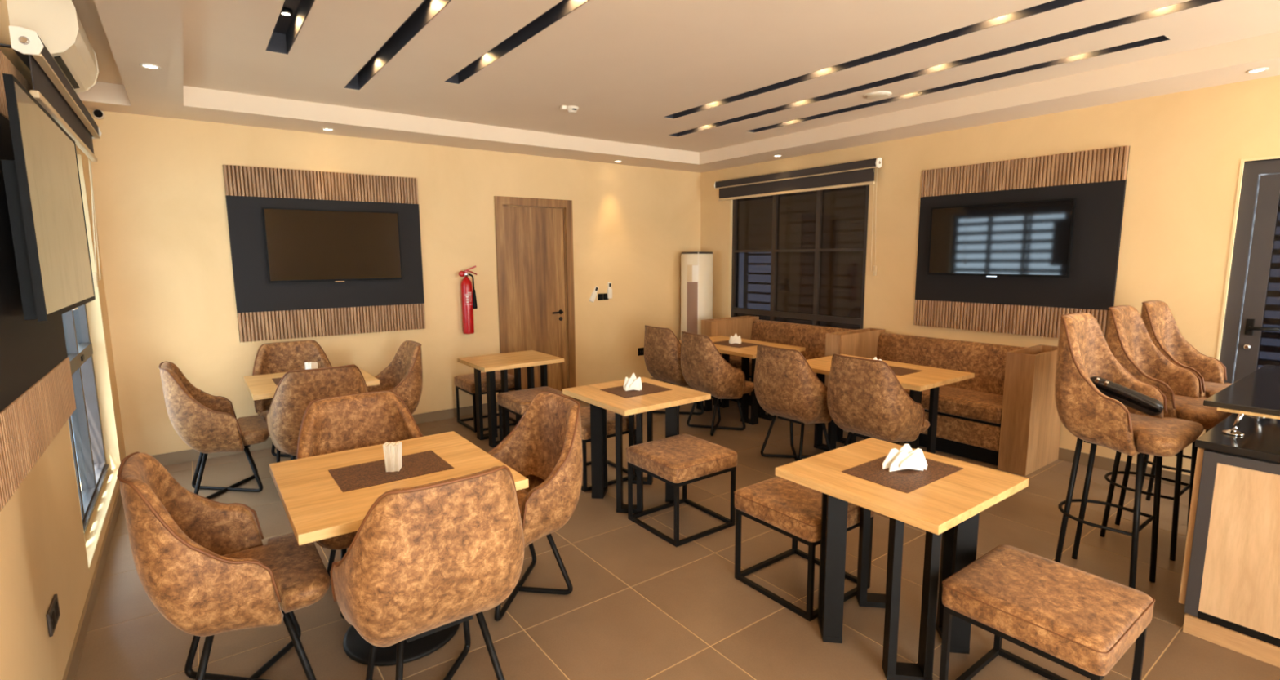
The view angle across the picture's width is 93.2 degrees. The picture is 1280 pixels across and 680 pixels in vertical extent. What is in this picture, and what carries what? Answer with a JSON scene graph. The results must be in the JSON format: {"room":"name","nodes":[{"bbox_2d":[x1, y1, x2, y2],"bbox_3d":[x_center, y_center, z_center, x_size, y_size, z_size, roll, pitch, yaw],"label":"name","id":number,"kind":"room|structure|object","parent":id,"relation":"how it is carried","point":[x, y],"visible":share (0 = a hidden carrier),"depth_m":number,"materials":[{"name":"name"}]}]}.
{"room":"restaurant dining area","nodes":[
{"label":"restaurant dining area","id":0,"kind":"room"},
{"bbox_2d":[0,0,125,679],"bbox_3d":[-1.598,-0.006,1.153,0.155,3.100,9.243,-6,10,-36],"label":"wall","id":1,"kind":"structure","parent":0,"point":[43,553],"depth_m":2.34,"materials":[{"name":"paint"}]},
{"bbox_2d":[0,49,75,511],"bbox_3d":[-2.280,-0.322,2.194,0.035,1.490,1.580,-6,10,-36],"label":"panel","id":2,"kind":"object","parent":1,"relation":"attached to","point":[37,398],"visible":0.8,"depth_m":2.15,"materials":[{"name":"black"}]},
{"bbox_2d":[0,73,95,321],"bbox_3d":[-2.381,-0.504,2.421,0.113,0.771,1.335,-6,10,-36],"label":"television","id":3,"kind":"object","parent":2,"relation":"attached to","point":[42,184],"visible":1,"depth_m":2.12,"materials":[{"name":"black plastic"}]},
{"bbox_2d":[0,26,102,287],"bbox_3d":[-3.050,-0.795,3.263,0.142,1.085,2.112,-6,10,-36],"label":"roller blind","id":4,"kind":"object","parent":1,"relation":"attached to","point":[52,90],"visible":0.9,"depth_m":2.81,"materials":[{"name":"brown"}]},
{"bbox_2d":[6,0,98,93],"bbox_3d":[-2.873,-1.456,2.994,0.224,0.295,0.800,-6,10,-36],"label":"air conditioner","id":5,"kind":"object","parent":1,"relation":"attached to","point":[57,23],"visible":0.8,"depth_m":2.72,"materials":[{"name":"beige plastic"}]},
{"bbox_2d":[45,594,60,636],"bbox_3d":[-2.215,1.038,2.286,0.012,0.090,0.170,-6,10,-36],"label":"wall socket","id":6,"kind":"object","parent":1,"relation":"attached to","point":[53,614],"visible":1,"depth_m":2.26,"materials":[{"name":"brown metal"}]},
{"bbox_2d":[51,610,55,628],"bbox_3d":[-2.184,1.042,2.253,0.002,0.050,0.044,-6,10,-36],"label":"outlet","id":7,"kind":"object","parent":6,"relation":"attached to","point":[53,618],"depth_m":2.25,"materials":[{"name":"black plastic"}]},
{"bbox_2d":[54,601,58,618],"bbox_3d":[-2.232,1.034,2.316,0.002,0.050,0.044,-6,10,-36],"label":"outlet","id":8,"kind":"object","parent":6,"relation":"attached to","point":[56,606],"depth_m":2.31,"materials":[{"name":"black plastic"}]},
{"bbox_2d":[62,303,109,534],"bbox_3d":[-3.409,-0.065,3.562,0.090,2.258,1.880,-6,10,-36],"label":"window","id":9,"kind":"structure","parent":1,"relation":"in","point":[93,468],"depth_m":3.90,"materials":[{"name":"grey"}]},
{"bbox_2d":[62,484,121,679],"bbox_3d":[-1.518,1.480,1.403,0.012,0.085,8.731,-6,10,-36],"label":"baseboard","id":10,"kind":"structure","parent":1,"relation":"attached to","point":[73,660],"depth_m":2.94,"materials":[{"name":"brown tile"}]},
{"bbox_2d":[67,154,120,570],"bbox_3d":[-3.356,-0.065,3.603,0.073,2.271,1.892,-6,10,-36],"label":"trim","id":11,"kind":"structure","parent":1,"relation":"attached to","point":[94,529],"depth_m":4.35,"materials":[{"name":"paint"}]},
{"bbox_2d":[87,109,701,456],"bbox_3d":[-1.717,-0.755,6.587,6.513,3.100,0.200,-6,10,-36],"label":"wall","id":12,"kind":"structure","parent":0,"point":[158,182],"depth_m":5.80,"materials":[{"name":"paint"}]},
{"bbox_2d":[92,109,104,119],"bbox_3d":[-4.055,-1.693,4.531,0.068,0.068,0.078,-6,10,-36],"label":"security camera","id":13,"kind":"object","parent":12,"relation":"attached to","point":[97,113],"visible":1,"depth_m":4.52,"materials":[{"name":"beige plastic"}]},
{"bbox_2d":[222,164,425,342],"bbox_3d":[-2.828,-0.788,5.600,1.585,1.490,0.035,-6,10,-36],"label":"panel","id":14,"kind":"object","parent":12,"relation":"attached to","point":[266,311],"visible":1,"depth_m":5.50,"materials":[{"name":"black wood"}]},
{"bbox_2d":[262,207,402,283],"bbox_3d":[-2.791,-0.864,5.568,1.122,0.651,0.055,-6,10,-36],"label":"television","id":15,"kind":"object","parent":14,"relation":"attached to","point":[302,245],"visible":1,"depth_m":5.52,"materials":[{"name":"black plastic"}]},
{"bbox_2d":[151,377,657,466],"bbox_3d":[-1.644,0.743,6.707,6.203,0.100,0.012,-6,10,-36],"label":"baseboard","id":16,"kind":"structure","parent":12,"relation":"attached to","point":[181,456],"depth_m":5.42,"materials":[{"name":"brown tile"}]},
{"bbox_2d":[458,266,477,333],"bbox_3d":[-1.791,-0.421,6.343,0.164,0.707,0.136,0,8,1],"label":"fire extinguisher","id":17,"kind":"object","parent":12,"relation":"attached to","point":[468,300],"visible":1,"depth_m":6.30,"materials":[{"name":"red paint"}]},
{"bbox_2d":[493,195,576,391],"bbox_3d":[-1.200,-0.425,6.949,0.950,2.342,0.152,-6,10,-36],"label":"door","id":18,"kind":"structure","parent":12,"relation":"in","point":[534,237],"depth_m":6.92,"materials":[{"name":"brown wood"}]},
{"bbox_2d":[589,285,598,302],"bbox_3d":[-0.556,-0.556,7.339,0.131,0.199,0.029,-6,10,-36],"label":"remote holder","id":19,"kind":"object","parent":12,"relation":"attached to","point":[593,295],"visible":1,"depth_m":7.33,"materials":[{"name":"beige plastic"}]},
{"bbox_2d":[597,293,603,300],"bbox_3d":[-0.483,-0.528,7.409,0.074,0.080,0.012,-6,10,-36],"label":"wall switch","id":20,"kind":"object","parent":12,"relation":"attached to","point":[600,296],"visible":1,"depth_m":7.40,"materials":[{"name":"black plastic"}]},
{"bbox_2d":[603,293,608,299],"bbox_3d":[-0.418,-0.535,7.456,0.074,0.080,0.012,-6,10,-36],"label":"wall switch","id":21,"kind":"object","parent":12,"relation":"attached to","point":[605,295],"visible":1,"depth_m":7.45,"materials":[{"name":"black plastic"}]},
{"bbox_2d":[607,282,612,298],"bbox_3d":[-0.374,-0.612,7.469,0.060,0.200,0.029,-6,10,-36],"label":"remote holder","id":22,"kind":"object","parent":12,"relation":"attached to","point":[609,290],"visible":1,"depth_m":7.46,"materials":[{"name":"beige plastic"}]},
{"bbox_2d":[637,347,644,355],"bbox_3d":[0.015,0.152,7.874,0.100,0.100,0.010,-6,10,-36],"label":"wall socket","id":23,"kind":"object","parent":12,"relation":"attached to","point":[640,350],"visible":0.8,"depth_m":7.87,"materials":[{"name":"black plastic"}]},
{"bbox_2d":[71,0,1279,173],"bbox_3d":[0.943,-1.677,2.838,6.513,0.303,9.143,-6,10,-36],"label":"ceiling","id":24,"kind":"structure","parent":0,"point":[627,66],"depth_m":3.98,"materials":[{"name":"paint"}]},
{"bbox_2d":[139,63,161,69],"bbox_3d":[-2.847,-1.590,3.520,0.100,0.006,0.100,-6,10,-36],"label":"recessed light","id":25,"kind":"object","parent":24,"relation":"in","point":[144,65],"visible":1,"depth_m":3.52,"materials":[{"name":"beige plastic"}]},
{"bbox_2d":[266,0,315,53],"bbox_3d":[-1.286,-1.665,2.454,0.117,0.124,3.187,-6,10,-36],"label":"light","id":26,"kind":"object","parent":24,"relation":"attached to","point":[293,14],"visible":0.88,"depth_m":3.50,"materials":[{"name":"grey paint"}]},
{"bbox_2d":[321,128,334,130],"bbox_3d":[-2.716,-1.832,5.270,0.100,0.006,0.100,-6,10,-36],"label":"recessed light","id":27,"kind":"object","parent":24,"relation":"in","point":[324,129],"visible":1,"depth_m":5.26,"materials":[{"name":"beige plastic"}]},
{"bbox_2d":[343,0,451,89],"bbox_3d":[-0.940,-1.729,2.903,0.107,0.124,4.102,-6,10,-36],"label":"light","id":28,"kind":"object","parent":24,"relation":"attached to","point":[427,10],"visible":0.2,"depth_m":3.68,"materials":[{"name":"grey paint"}]},
{"bbox_2d":[444,0,589,84],"bbox_3d":[-0.412,-1.762,3.116,0.107,0.124,3.217,-6,10,-36],"label":"light","id":29,"kind":"object","parent":24,"relation":"attached to","point":[564,7],"visible":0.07,"depth_m":3.60,"materials":[{"name":"grey paint"}]},
{"bbox_2d":[560,105,578,113],"bbox_3d":[-0.599,-1.950,5.124,0.165,0.045,0.111,-6,10,-36],"label":"smoke detector","id":30,"kind":"object","parent":24,"relation":"attached to","point":[571,109],"visible":1,"depth_m":5.10,"materials":[{"name":"beige plastic"}]},
{"bbox_2d":[664,0,1084,118],"bbox_3d":[1.249,-1.927,4.234,0.127,0.124,3.307,-6,10,-36],"label":"light","id":31,"kind":"object","parent":24,"relation":"attached to","point":[1051,5],"visible":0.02,"depth_m":3.82,"materials":[{"name":"grey paint"}]},
{"bbox_2d":[863,90,892,99],"bbox_3d":[1.881,-1.935,4.792,0.210,0.016,0.210,-6,10,-36],"label":"recessed light","id":32,"kind":"object","parent":24,"relation":"attached to","point":[875,95],"visible":1,"depth_m":4.75,"materials":[{"name":"beige plastic"}]},
{"bbox_2d":[668,0,1222,136],"bbox_3d":[1.682,-1.980,4.599,0.132,0.124,4.482,-6,10,-36],"label":"light","id":33,"kind":"object","parent":24,"relation":"attached to","point":[1192,3],"visible":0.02,"depth_m":3.93,"materials":[{"name":"grey paint"}]},
{"bbox_2d":[746,35,1169,132],"bbox_3d":[2.117,-2.021,4.879,0.127,0.124,3.317,-6,10,-36],"label":"light","id":34,"kind":"object","parent":24,"relation":"attached to","point":[1157,39],"visible":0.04,"depth_m":4.43,"materials":[{"name":"grey paint"}]},
{"bbox_2d":[1245,67,1268,73],"bbox_3d":[3.811,-1.663,3.736,0.100,0.006,0.100,-6,10,-36],"label":"recessed light","id":35,"kind":"object","parent":24,"relation":"in","point":[1260,69],"visible":1,"depth_m":3.73,"materials":[{"name":"beige plastic"}]},
{"bbox_2d":[74,386,1279,679],"bbox_3d":[0.963,1.313,3.251,6.803,0.120,9.343,-6,10,-36],"label":"floor","id":36,"kind":"structure","parent":0,"point":[640,606],"depth_m":2.98,"materials":[{"name":"brown tile"}]},
{"bbox_2d":[158,361,268,498],"bbox_3d":[-3.057,0.630,4.391,0.596,0.973,0.640,-6,10,-36],"label":"tub chair","id":37,"kind":"object","parent":36,"relation":"on","point":[208,424],"visible":0.99,"depth_m":4.17,"materials":[{"name":"brown leather"}]},
{"bbox_2d":[116,451,330,679],"bbox_3d":[-1.578,0.901,2.355,0.596,0.973,0.640,-6,10,-36],"label":"tub chair","id":38,"kind":"object","parent":36,"relation":"on","point":[205,564],"visible":0.98,"depth_m":2.15,"materials":[{"name":"brown leather"}]},
{"bbox_2d":[252,340,331,462],"bbox_3d":[-2.903,0.526,5.137,0.640,0.973,0.596,-6,10,-36],"label":"tub chair","id":39,"kind":"object","parent":36,"relation":"on","point":[278,357],"visible":0.41,"depth_m":5.23,"materials":[{"name":"brown leather"}]},
{"bbox_2d":[243,367,379,400],"bbox_3d":[-2.590,0.676,4.810,0.830,0.759,0.840,-6,10,-36],"label":"pedestal table","id":40,"kind":"object","parent":36,"relation":"on","point":[260,387],"visible":0.14,"depth_m":4.61,"materials":[{"name":"brown wood"}]},
{"bbox_2d":[271,377,282,385],"bbox_3d":[-2.607,0.300,4.753,0.460,0.002,0.310,-6,10,-36],"label":"placemat","id":41,"kind":"object","parent":40,"relation":"on","point":[276,380],"visible":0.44,"depth_m":4.67,"materials":[{"name":"brown fabric"}]},
{"bbox_2d":[304,361,317,369],"bbox_3d":[-2.580,0.234,4.759,0.067,0.124,0.073,2,8,19],"label":"bundle","id":42,"kind":"object","parent":41,"relation":"on","point":[310,365],"visible":0.36,"depth_m":4.73,"materials":[{"name":"white paper"}]},
{"bbox_2d":[266,364,367,460],"bbox_3d":[-2.271,0.636,4.311,0.640,0.973,0.596,-6,10,-36],"label":"tub chair","id":43,"kind":"object","parent":36,"relation":"on","point":[296,388],"visible":0.57,"depth_m":3.99,"materials":[{"name":"brown leather"}]},
{"bbox_2d":[296,390,422,619],"bbox_3d":[-1.359,0.802,3.064,0.640,0.973,0.596,-6,10,-36],"label":"tub chair","id":44,"kind":"object","parent":36,"relation":"on","point":[336,424],"visible":0.34,"depth_m":3.18,"materials":[{"name":"brown leather"}]},
{"bbox_2d":[366,340,422,414],"bbox_3d":[-2.145,0.528,5.087,0.596,0.973,0.640,-6,10,-36],"label":"tub chair","id":45,"kind":"object","parent":36,"relation":"on","point":[403,375],"visible":0.55,"depth_m":5.05,"materials":[{"name":"brown leather"}]},
{"bbox_2d":[269,431,528,666],"bbox_3d":[-1.084,0.955,2.721,0.860,0.759,0.900,-6,10,-36],"label":"pedestal table","id":46,"kind":"object","parent":36,"relation":"on","point":[316,508],"visible":0.34,"depth_m":2.59,"materials":[{"name":"brown wood"}]},
{"bbox_2d":[328,450,453,492],"bbox_3d":[-1.105,0.574,2.689,0.455,0.002,0.315,-6,10,-36],"label":"placemat","id":47,"kind":"object","parent":46,"relation":"on","point":[348,478],"visible":0.98,"depth_m":2.66,"materials":[{"name":"brown fabric"}]},
{"bbox_2d":[382,440,401,471],"bbox_3d":[-1.089,0.512,2.672,0.067,0.124,0.073,-2,8,-10],"label":"bundle","id":48,"kind":"object","parent":47,"relation":"on","point":[393,451],"visible":1,"depth_m":2.64,"materials":[{"name":"white paper"}]},
{"bbox_2d":[329,465,524,679],"bbox_3d":[-0.782,0.907,2.271,0.640,0.973,0.596,-6,10,-36],"label":"tub chair","id":49,"kind":"object","parent":36,"relation":"on","point":[424,559],"visible":1,"depth_m":2.00,"materials":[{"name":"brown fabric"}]},
{"bbox_2d":[453,370,515,432],"bbox_3d":[-1.560,0.613,6.204,0.519,0.491,0.519,-6,10,-36],"label":"stool","id":50,"kind":"object","parent":36,"relation":"on","point":[465,383],"visible":0.56,"depth_m":6.06,"materials":[{"name":"black metal"}]},
{"bbox_2d":[453,370,515,393],"bbox_3d":[-1.561,0.421,6.177,0.514,0.104,0.514,-6,10,-36],"label":"cushion","id":51,"kind":"object","parent":50,"relation":"on","point":[465,383],"depth_m":6.04,"materials":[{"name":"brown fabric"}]},
{"bbox_2d":[457,350,564,447],"bbox_3d":[-1.204,0.546,5.689,0.775,0.759,0.650,-6,10,-36],"label":"table","id":52,"kind":"object","parent":36,"relation":"on","point":[488,364],"visible":0.71,"depth_m":5.58,"materials":[{"name":"brown wood"}]},
{"bbox_2d":[487,391,582,621],"bbox_3d":[-0.619,0.800,3.037,0.596,0.973,0.640,-6,10,-36],"label":"tub chair","id":53,"kind":"object","parent":36,"relation":"on","point":[544,446],"visible":0.78,"depth_m":3.05,"materials":[{"name":"brown leather"}]},
{"bbox_2d":[497,386,573,442],"bbox_3d":[-0.929,0.720,5.396,0.519,0.491,0.519,-6,10,-36],"label":"stool","id":54,"kind":"object","parent":36,"relation":"on","point":[517,402],"visible":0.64,"depth_m":5.30,"materials":[{"name":"brown leather"}]},
{"bbox_2d":[497,386,573,414],"bbox_3d":[-0.930,0.528,5.370,0.514,0.104,0.514,-6,10,-36],"label":"cushion","id":55,"kind":"object","parent":54,"relation":"on","point":[517,402],"depth_m":5.28,"materials":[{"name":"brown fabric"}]},
{"bbox_2d":[579,406,636,492],"bbox_3d":[-0.354,0.813,4.696,0.519,0.491,0.519,-6,10,-36],"label":"stool","id":56,"kind":"object","parent":36,"relation":"on","point":[584,411],"visible":0.22,"depth_m":4.48,"materials":[{"name":"black metal"}]},
{"bbox_2d":[579,406,635,439],"bbox_3d":[-0.355,0.621,4.670,0.514,0.104,0.514,-6,10,-36],"label":"cushion","id":57,"kind":"object","parent":56,"relation":"on","point":[584,411],"depth_m":4.51,"materials":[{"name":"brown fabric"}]},
{"bbox_2d":[562,377,711,513],"bbox_3d":[-0.032,0.735,4.267,0.718,0.759,0.770,-6,10,-36],"label":"table","id":58,"kind":"object","parent":36,"relation":"on","point":[600,401],"visible":0.77,"depth_m":4.13,"materials":[{"name":"brown wood"}]},
{"bbox_2d":[600,382,672,398],"bbox_3d":[-0.028,0.350,4.263,0.400,0.002,0.320,-6,10,-36],"label":"placemat","id":59,"kind":"object","parent":58,"relation":"on","point":[647,388],"visible":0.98,"depth_m":4.23,"materials":[{"name":"brown fabric"}]},
{"bbox_2d":[623,373,642,391],"bbox_3d":[-0.050,0.293,4.226,0.132,0.120,0.063,-1,8,-2],"label":"bundle","id":60,"kind":"object","parent":59,"relation":"on","point":[633,383],"visible":1,"depth_m":4.21,"materials":[{"name":"white paper"}]},
{"bbox_2d":[644,324,703,414],"bbox_3d":[0.383,0.320,6.479,0.596,0.973,0.640,-6,10,-36],"label":"tub chair","id":61,"kind":"object","parent":36,"relation":"on","point":[662,348],"visible":0.76,"depth_m":6.23,"materials":[{"name":"brown leather"}]},
{"bbox_2d":[626,433,737,546],"bbox_3d":[0.261,0.925,3.853,0.519,0.491,0.519,-6,10,-36],"label":"stool","id":62,"kind":"object","parent":36,"relation":"on","point":[682,460],"visible":1,"depth_m":3.73,"materials":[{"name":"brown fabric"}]},
{"bbox_2d":[626,433,737,483],"bbox_3d":[0.260,0.734,3.826,0.514,0.104,0.514,-6,10,-36],"label":"cushion","id":63,"kind":"object","parent":62,"relation":"on","point":[684,458],"depth_m":3.70,"materials":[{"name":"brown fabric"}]},
{"bbox_2d":[680,251,713,340],"bbox_3d":[0.755,-0.293,8.073,0.424,1.748,0.424,-6,10,-36],"label":"air conditioner","id":64,"kind":"object","parent":36,"relation":"on","point":[696,267],"visible":0.72,"depth_m":7.85,"materials":[{"name":"beige plastic"}]},
{"bbox_2d":[687,281,697,333],"bbox_3d":[0.681,-0.223,7.889,0.144,1.060,0.019,3,8,21],"label":"grille","id":65,"kind":"object","parent":64,"relation":"attached to","point":[692,286],"depth_m":7.85,"materials":[{"name":"beige plastic"}]},
{"bbox_2d":[680,331,754,435],"bbox_3d":[0.734,0.396,5.912,0.596,0.973,0.640,-5,9,-29],"label":"tub chair","id":66,"kind":"object","parent":36,"relation":"on","point":[704,369],"visible":0.97,"depth_m":5.67,"materials":[{"name":"brown leather"}]},
{"bbox_2d":[701,315,759,399],"bbox_3d":[1.108,0.200,7.435,0.806,0.939,0.180,-6,10,-36],"label":"divider","id":67,"kind":"object","parent":36,"relation":"on","point":[741,326],"visible":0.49,"depth_m":7.27,"materials":[{"name":"brown wood"}]},
{"bbox_2d":[679,335,804,425],"bbox_3d":[1.018,0.421,6.492,0.770,0.759,1.220,-6,10,-36],"label":"table","id":68,"kind":"object","parent":36,"relation":"on","point":[745,353],"visible":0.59,"depth_m":6.20,"materials":[{"name":"brown wood"}]},
{"bbox_2d":[712,340,757,347],"bbox_3d":[1.004,0.042,6.455,0.330,0.002,0.460,-6,10,-36],"label":"placemat","id":69,"kind":"object","parent":68,"relation":"on","point":[726,343],"visible":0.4,"depth_m":6.42,"materials":[{"name":"brown fabric"}]},
{"bbox_2d":[728,333,741,343],"bbox_3d":[1.014,-0.014,6.443,0.132,0.109,0.063,0,8,3],"label":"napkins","id":70,"kind":"object","parent":69,"relation":"on","point":[733,340],"visible":1,"depth_m":6.43,"materials":[{"name":"white paper"}]},
{"bbox_2d":[728,319,853,405],"bbox_3d":[1.657,0.299,6.779,0.716,0.914,1.532,-6,10,-36],"label":"sofa","id":71,"kind":"object","parent":36,"relation":"on","point":[811,337],"visible":0.15,"depth_m":6.93,"materials":[{"name":"brown leather"}]},
{"bbox_2d":[729,355,816,376],"bbox_3d":[1.597,0.338,6.739,0.566,0.148,1.532,-6,10,-36],"label":"seat cushion","id":72,"kind":"object","parent":71,"relation":"on","point":[735,361],"depth_m":6.94,"materials":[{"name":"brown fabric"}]},
{"bbox_2d":[753,344,831,461],"bbox_3d":[1.298,0.514,5.029,0.596,0.973,0.640,-6,10,-36],"label":"tub chair","id":73,"kind":"object","parent":36,"relation":"on","point":[786,387],"visible":0.93,"depth_m":4.79,"materials":[{"name":"brown leather"}]},
{"bbox_2d":[733,476,875,621],"bbox_3d":[0.839,1.022,3.124,0.519,0.491,0.519,-6,10,-36],"label":"stool","id":74,"kind":"object","parent":36,"relation":"on","point":[792,509],"visible":0.62,"depth_m":3.00,"materials":[{"name":"black metal"}]},
{"bbox_2d":[734,476,875,542],"bbox_3d":[0.838,0.830,3.097,0.514,0.104,0.514,-6,10,-36],"label":"cushion","id":75,"kind":"object","parent":74,"relation":"on","point":[793,509],"depth_m":2.97,"materials":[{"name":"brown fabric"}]},
{"bbox_2d":[824,328,884,428],"bbox_3d":[2.156,0.379,6.088,0.746,0.939,0.170,-6,10,-36],"label":"divider","id":76,"kind":"object","parent":36,"relation":"on","point":[864,342],"visible":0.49,"depth_m":5.92,"materials":[{"name":"brown wood"}]},
{"bbox_2d":[826,353,929,446],"bbox_3d":[1.760,0.579,4.529,0.596,0.973,0.640,-6,10,-36],"label":"tub chair","id":77,"kind":"object","parent":36,"relation":"on","point":[866,399],"visible":0.96,"depth_m":4.28,"materials":[{"name":"brown leather"}]},
{"bbox_2d":[806,354,974,453],"bbox_3d":[1.961,0.609,5.087,0.810,0.759,1.220,-6,10,-36],"label":"table","id":78,"kind":"object","parent":36,"relation":"on","point":[931,378],"visible":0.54,"depth_m":4.83,"materials":[{"name":"brown wood"}]},
{"bbox_2d":[888,365,922,375],"bbox_3d":[2.018,0.238,4.980,0.320,0.002,0.460,-6,10,-36],"label":"placemat","id":79,"kind":"object","parent":78,"relation":"on","point":[897,371],"visible":0.49,"depth_m":4.88,"materials":[{"name":"brown fabric"}]},
{"bbox_2d":[775,437,1028,679],"bbox_3d":[1.117,0.949,2.660,0.740,0.759,0.733,-6,10,-36],"label":"table","id":80,"kind":"object","parent":36,"relation":"on","point":[950,506],"visible":0.93,"depth_m":2.52,"materials":[{"name":"brown wood"}]},
{"bbox_2d":[841,455,963,493],"bbox_3d":[1.145,0.567,2.638,0.455,0.002,0.302,-6,10,-36],"label":"placemat","id":81,"kind":"object","parent":80,"relation":"on","point":[907,480],"visible":0.8,"depth_m":2.58,"materials":[{"name":"brown fabric"}]},
{"bbox_2d":[882,444,927,471],"bbox_3d":[1.153,0.509,2.625,0.189,0.113,0.071,-1,8,-1],"label":"napkins","id":82,"kind":"object","parent":81,"relation":"on","point":[904,458],"visible":1,"depth_m":2.61,"materials":[{"name":"white paper"}]},
{"bbox_2d":[876,332,1025,465],"bbox_3d":[2.675,0.469,5.497,0.626,0.914,1.402,-6,10,-36],"label":"sofa","id":83,"kind":"object","parent":36,"relation":"on","point":[969,416],"visible":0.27,"depth_m":5.23,"materials":[{"name":"brown leather"}]},
{"bbox_2d":[903,385,1003,423],"bbox_3d":[2.616,0.507,5.457,0.476,0.148,1.402,-6,10,-36],"label":"seat cushion","id":84,"kind":"object","parent":83,"relation":"on","point":[975,405],"depth_m":5.06,"materials":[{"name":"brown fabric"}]},
{"bbox_2d":[997,344,1061,475],"bbox_3d":[3.152,0.542,4.853,0.636,0.939,0.200,-6,10,-36],"label":"divider","id":85,"kind":"object","parent":36,"relation":"on","point":[1031,422],"visible":0.89,"depth_m":4.69,"materials":[{"name":"brown wood"}]},
{"bbox_2d":[938,545,1155,679],"bbox_3d":[1.480,1.140,2.237,0.519,0.491,0.519,-6,10,-36],"label":"stool","id":86,"kind":"object","parent":36,"relation":"on","point":[1080,621],"visible":1,"depth_m":2.13,"materials":[{"name":"brown leather"}]},
{"bbox_2d":[1054,312,1203,589],"bbox_3d":[2.428,0.572,3.075,0.580,1.377,0.551,-6,10,-36],"label":"bar stool","id":87,"kind":"object","parent":36,"relation":"on","point":[1095,418],"visible":0.9,"depth_m":3.00,"materials":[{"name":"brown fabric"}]},
{"bbox_2d":[1089,376,1164,415],"bbox_3d":[2.467,0.284,3.089,0.071,0.169,0.321,-8,11,-43],"label":"handbag","id":88,"kind":"object","parent":87,"relation":"on","point":[1131,398],"visible":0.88,"depth_m":3.06,"materials":[{"name":"black leather"}]},
{"bbox_2d":[1099,305,1232,560],"bbox_3d":[3.002,0.510,3.498,0.580,1.377,0.551,-6,10,-36],"label":"bar stool","id":89,"kind":"object","parent":36,"relation":"on","point":[1128,339],"visible":0.66,"depth_m":3.52,"materials":[{"name":"brown leather"}]},
{"bbox_2d":[1133,300,1231,509],"bbox_3d":[3.507,0.455,3.870,0.580,1.377,0.551,-6,10,-36],"label":"bar stool","id":90,"kind":"object","parent":36,"relation":"on","point":[1159,322],"visible":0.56,"depth_m":3.96,"materials":[{"name":"brown leather"}]},
{"bbox_2d":[1178,413,1279,667],"bbox_3d":[3.349,0.886,2.541,1.319,0.887,1.355,-6,10,-36],"label":"bar counter","id":91,"kind":"object","parent":36,"relation":"on","point":[1229,593],"depth_m":2.58,"materials":[{"name":"brown wood"}]},
{"bbox_2d":[1195,413,1279,462],"bbox_3d":[3.346,0.463,2.482,1.319,0.032,1.355,-6,10,-36],"label":"countertop","id":92,"kind":"structure","parent":91,"relation":"on","point":[1260,439],"depth_m":2.64,"materials":[{"name":"black stone"}]},
{"bbox_2d":[1203,364,1279,435],"bbox_3d":[3.099,0.316,2.749,1.374,0.186,0.565,-6,10,-36],"label":"bar shelf","id":93,"kind":"object","parent":91,"relation":"on","point":[1257,393],"visible":1,"depth_m":2.64,"materials":[{"name":"black stone"}]},
{"bbox_2d":[700,75,1279,475],"bbox_3d":[3.577,-0.544,4.809,0.155,3.100,8.993,-6,10,-36],"label":"wall","id":94,"kind":"structure","parent":0,"point":[1188,148],"depth_m":4.50,"materials":[{"name":"paint"}]},
{"bbox_2d":[728,195,869,328],"bbox_3d":[1.767,-0.626,7.140,0.021,2.350,2.002,-6,10,-36],"label":"trim","id":95,"kind":"structure","parent":94,"relation":"attached to","point":[731,201],"depth_m":7.86,"materials":[{"name":"paint"}]},
{"bbox_2d":[731,184,869,329],"bbox_3d":[1.807,-0.628,7.151,0.064,2.350,1.970,-6,10,-36],"label":"window","id":96,"kind":"structure","parent":94,"relation":"in","point":[800,258],"depth_m":7.01,"materials":[{"name":"black glass"}]},
{"bbox_2d":[713,157,881,275],"bbox_3d":[1.697,-1.355,7.007,0.122,1.170,2.327,-6,10,-36],"label":"roller blind","id":97,"kind":"object","parent":96,"relation":"attached to","point":[858,173],"visible":1,"depth_m":6.71,"materials":[{"name":"grey"}]},
{"bbox_2d":[913,145,1129,338],"bbox_3d":[3.147,-0.791,5.195,0.035,1.466,1.575,-6,10,-36],"label":"panel","id":98,"kind":"object","parent":94,"relation":"attached to","point":[1096,178],"visible":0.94,"depth_m":5.01,"materials":[{"name":"black wood"}]},
{"bbox_2d":[927,197,1075,277],"bbox_3d":[3.066,-0.857,5.208,0.080,0.621,1.137,-6,10,-36],"label":"television","id":99,"kind":"object","parent":98,"relation":"attached to","point":[1028,238],"visible":1,"depth_m":5.12,"materials":[{"name":"black plastic"}]},
{"bbox_2d":[1057,447,1190,489],"bbox_3d":[2.423,0.755,6.425,0.012,0.100,5.295,-6,10,-36],"label":"baseboard","id":100,"kind":"structure","parent":94,"relation":"attached to","point":[1066,455],"depth_m":4.75,"materials":[{"name":"brown tile"}]},
{"bbox_2d":[1216,155,1279,359],"bbox_3d":[4.326,-0.002,3.754,0.024,2.304,1.074,-6,10,-36],"label":"trim","id":101,"kind":"structure","parent":94,"relation":"attached to","point":[1242,165],"depth_m":4.09,"materials":[{"name":"paint"}]},
{"bbox_2d":[1219,158,1279,414],"bbox_3d":[4.348,-0.003,3.770,0.130,2.301,1.068,-6,10,-36],"label":"door","id":102,"kind":"structure","parent":94,"relation":"in","point":[1251,338],"depth_m":4.03,"materials":[{"name":"grey metal"}]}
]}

